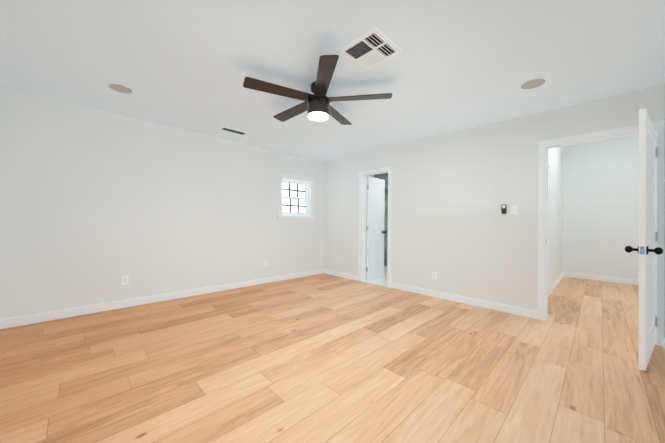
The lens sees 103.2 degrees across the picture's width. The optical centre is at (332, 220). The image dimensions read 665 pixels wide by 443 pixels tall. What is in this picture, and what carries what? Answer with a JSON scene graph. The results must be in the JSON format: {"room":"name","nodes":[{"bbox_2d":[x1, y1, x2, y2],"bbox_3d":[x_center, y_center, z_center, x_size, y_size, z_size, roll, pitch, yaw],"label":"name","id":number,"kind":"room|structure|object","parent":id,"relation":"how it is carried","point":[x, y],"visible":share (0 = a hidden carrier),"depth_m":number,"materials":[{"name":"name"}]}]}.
{"room":"empty bedroom","nodes":[
{"label":"empty bedroom","id":0,"kind":"room"},
{"bbox_2d":[0,87,373,319],"bbox_3d":[-1.196,-0.083,4.999,6.456,2.458,0.240,1,-1,-45],"label":"wall","id":1,"kind":"structure","parent":0,"point":[96,205],"depth_m":3.41,"materials":[{"name":"paint"}]},
{"bbox_2d":[122,275,128,284],"bbox_3d":[-2.662,0.768,3.381,0.070,0.114,0.010,1,-1,-45],"label":"outlet","id":2,"kind":"object","parent":1,"relation":"attached to","point":[125,280],"visible":1,"depth_m":3.38,"materials":[{"name":"plastic"}]},
{"bbox_2d":[0,269,322,328],"bbox_3d":[-1.798,1.086,4.227,4.486,0.095,0.018,1,-1,-45],"label":"baseboard","id":3,"kind":"structure","parent":1,"relation":"attached to","point":[34,318],"depth_m":3.43,"materials":[{"name":"paint"}]},
{"bbox_2d":[277,173,315,221],"bbox_3d":[-0.758,-0.437,5.348,0.930,0.928,0.225,1,-1,-45],"label":"window","id":4,"kind":"structure","parent":1,"relation":"in","point":[295,198],"depth_m":5.40,"materials":[{"name":"glass"}]},
{"bbox_2d":[0,266,664,442],"bbox_3d":[1.356,1.188,3.627,8.200,0.051,5.301,1,-1,-45],"label":"floor","id":5,"kind":"structure","parent":0,"point":[322,358],"depth_m":1.98,"materials":[{"name":"brown wood"}]},
{"bbox_2d":[0,0,664,161],"bbox_3d":[-0.181,-1.360,2.611,4.756,0.080,5.061,1,-1,-45],"label":"ceiling","id":6,"kind":"structure","parent":0,"point":[453,66],"depth_m":2.17,"materials":[{"name":"paint"}]},
{"bbox_2d":[107,83,133,93],"bbox_3d":[-2.145,-1.336,2.669,0.210,0.009,0.210,1,-1,-45],"label":"ceiling speaker","id":7,"kind":"object","parent":6,"relation":"attached to","point":[120,88],"visible":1,"depth_m":2.66},
{"bbox_2d":[219,126,247,135],"bbox_3d":[-1.457,-1.318,3.894,0.380,0.010,0.160,1,-1,-45],"label":"ceiling vent","id":8,"kind":"object","parent":6,"relation":"in","point":[234,131],"visible":1,"depth_m":3.89,"materials":[{"name":"metal"}]},
{"bbox_2d":[243,55,391,124],"bbox_3d":[-0.172,-1.155,2.603,1.364,0.329,1.306,1,-1,-45],"label":"fan","id":9,"kind":"object","parent":6,"relation":"hanging from","point":[316,106],"visible":1,"depth_m":2.46,"materials":[{"name":"brown wood"}]},
{"bbox_2d":[338,27,401,69],"bbox_3d":[0.293,-1.312,2.046,0.350,0.014,0.350,1,-1,-45],"label":"ceiling vent","id":10,"kind":"object","parent":6,"relation":"in","point":[373,47],"visible":1,"depth_m":2.03,"materials":[{"name":"white metal"}]},
{"bbox_2d":[519,77,546,89],"bbox_3d":[1.898,-1.294,2.497,0.210,0.009,0.210,1,-1,-45],"label":"ceiling speaker","id":11,"kind":"object","parent":6,"relation":"attached to","point":[533,83],"visible":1,"depth_m":2.48},
{"bbox_2d":[374,173,387,266],"bbox_3d":[2.405,-0.037,5.857,0.120,2.458,3.591,1,-1,-45],"label":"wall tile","id":12,"kind":"structure","parent":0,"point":[383,176],"depth_m":6.81,"materials":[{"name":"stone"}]},
{"bbox_2d":[323,84,663,310],"bbox_3d":[1.540,-0.060,4.142,0.120,2.458,4.821,1,-1,-45],"label":"wall","id":13,"kind":"structure","parent":0,"point":[457,230],"depth_m":3.68,"materials":[{"name":"paint"}]},
{"bbox_2d":[323,269,357,280],"bbox_3d":[0.151,1.117,5.435,0.014,0.095,0.990,1,-1,-45],"label":"baseboard","id":14,"kind":"structure","parent":13,"relation":"attached to","point":[354,277],"depth_m":5.41,"materials":[{"name":"paint"}]},
{"bbox_2d":[358,166,391,287],"bbox_3d":[0.813,0.112,4.877,0.152,2.110,0.730,1,-1,-45],"label":"door frame","id":15,"kind":"structure","parent":13,"relation":"attached to","point":[363,175],"depth_m":5.04,"materials":[{"name":"paint"}]},
{"bbox_2d":[366,176,385,279],"bbox_3d":[0.880,0.153,5.335,0.197,2.013,0.592,0,-1,43],"label":"bathroom door","id":16,"kind":"structure","parent":13,"relation":"in","point":[375,222],"depth_m":5.30,"materials":[{"name":"paint"}]},
{"bbox_2d":[432,272,436,279],"bbox_3d":[1.555,0.843,4.017,0.010,0.114,0.070,1,-1,-45],"label":"outlet","id":17,"kind":"object","parent":13,"relation":"attached to","point":[434,275],"visible":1,"depth_m":4.01,"materials":[{"name":"plastic"}]},
{"bbox_2d":[391,282,536,318],"bbox_3d":[1.720,1.121,3.841,0.014,0.095,2.022,1,-1,-45],"label":"baseboard","id":18,"kind":"structure","parent":13,"relation":"attached to","point":[470,301],"depth_m":3.64,"materials":[{"name":"paint"}]},
{"bbox_2d":[501,204,506,213],"bbox_3d":[2.196,-0.145,3.375,0.022,0.122,0.052,1,-1,-45],"label":"remote","id":19,"kind":"object","parent":13,"relation":"attached to","point":[503,208],"visible":1,"depth_m":3.37,"materials":[{"name":"plastic"}]},
{"bbox_2d":[511,205,517,214],"bbox_3d":[2.277,-0.130,3.301,0.010,0.114,0.070,1,-1,-45],"label":"switch plate","id":20,"kind":"object","parent":13,"relation":"attached to","point":[514,210],"visible":1,"depth_m":3.30,"materials":[{"name":"plastic"}]},
{"bbox_2d":[537,120,663,345],"bbox_3d":[2.811,0.117,2.837,0.137,2.110,0.937,1,-1,-45],"label":"door frame","id":21,"kind":"structure","parent":13,"relation":"attached to","point":[544,146],"depth_m":2.78,"materials":[{"name":"paint"}]},
{"bbox_2d":[625,108,662,370],"bbox_3d":[2.712,0.148,2.265,0.826,2.013,0.197,1,-1,-36],"label":"hall door","id":22,"kind":"structure","parent":13,"relation":"in","point":[646,249],"depth_m":2.05,"materials":[{"name":"paint"}]},
{"bbox_2d":[548,147,562,286],"bbox_3d":[3.726,-0.279,4.552,3.564,2.950,0.120,1,-1,-45],"label":"wall","id":23,"kind":"structure","parent":0,"point":[555,157],"depth_m":4.92,"materials":[{"name":"paint"}]},
{"bbox_2d":[548,161,550,295],"bbox_3d":[3.151,0.140,3.891,0.910,2.090,0.016,1,-1,-45],"label":"door frame","id":24,"kind":"structure","parent":23,"relation":"attached to","point":[549,198],"depth_m":4.17,"materials":[{"name":"paint"}]},
{"bbox_2d":[550,272,563,293],"bbox_3d":[4.244,1.158,4.973,2.195,0.095,0.014,1,-1,-45],"label":"baseboard","id":25,"kind":"structure","parent":23,"relation":"attached to","point":[560,277],"depth_m":4.82,"materials":[{"name":"paint"}]},
{"bbox_2d":[563,135,638,279],"bbox_3d":[5.638,-0.253,5.235,0.120,2.950,1.830,1,-1,-45],"label":"wall","id":26,"kind":"structure","parent":0,"point":[600,206],"depth_m":5.33,"materials":[{"name":"paint"}]},
{"bbox_2d":[564,272,638,284],"bbox_3d":[5.574,1.174,5.175,0.018,0.095,1.530,1,-1,-45],"label":"baseboard","id":27,"kind":"structure","parent":26,"relation":"attached to","point":[574,275],"depth_m":5.31,"materials":[{"name":"paint"}]},
{"bbox_2d":[664,83,664,336],"bbox_3d":[1.538,-0.086,0.841,4.516,2.458,0.120,1,-1,-45],"label":"wall","id":28,"kind":"structure","parent":0,"point":[664,209],"depth_m":2.45,"materials":[{"name":"paint"}]},
{"bbox_2d":[662,336,664,350],"bbox_3d":[1.487,1.095,0.891,4.486,0.095,0.018,1,-1,-45],"label":"baseboard","id":29,"kind":"structure","parent":28,"relation":"attached to","point":[663,338],"depth_m":2.39,"materials":[{"name":"paint"}]}
]}

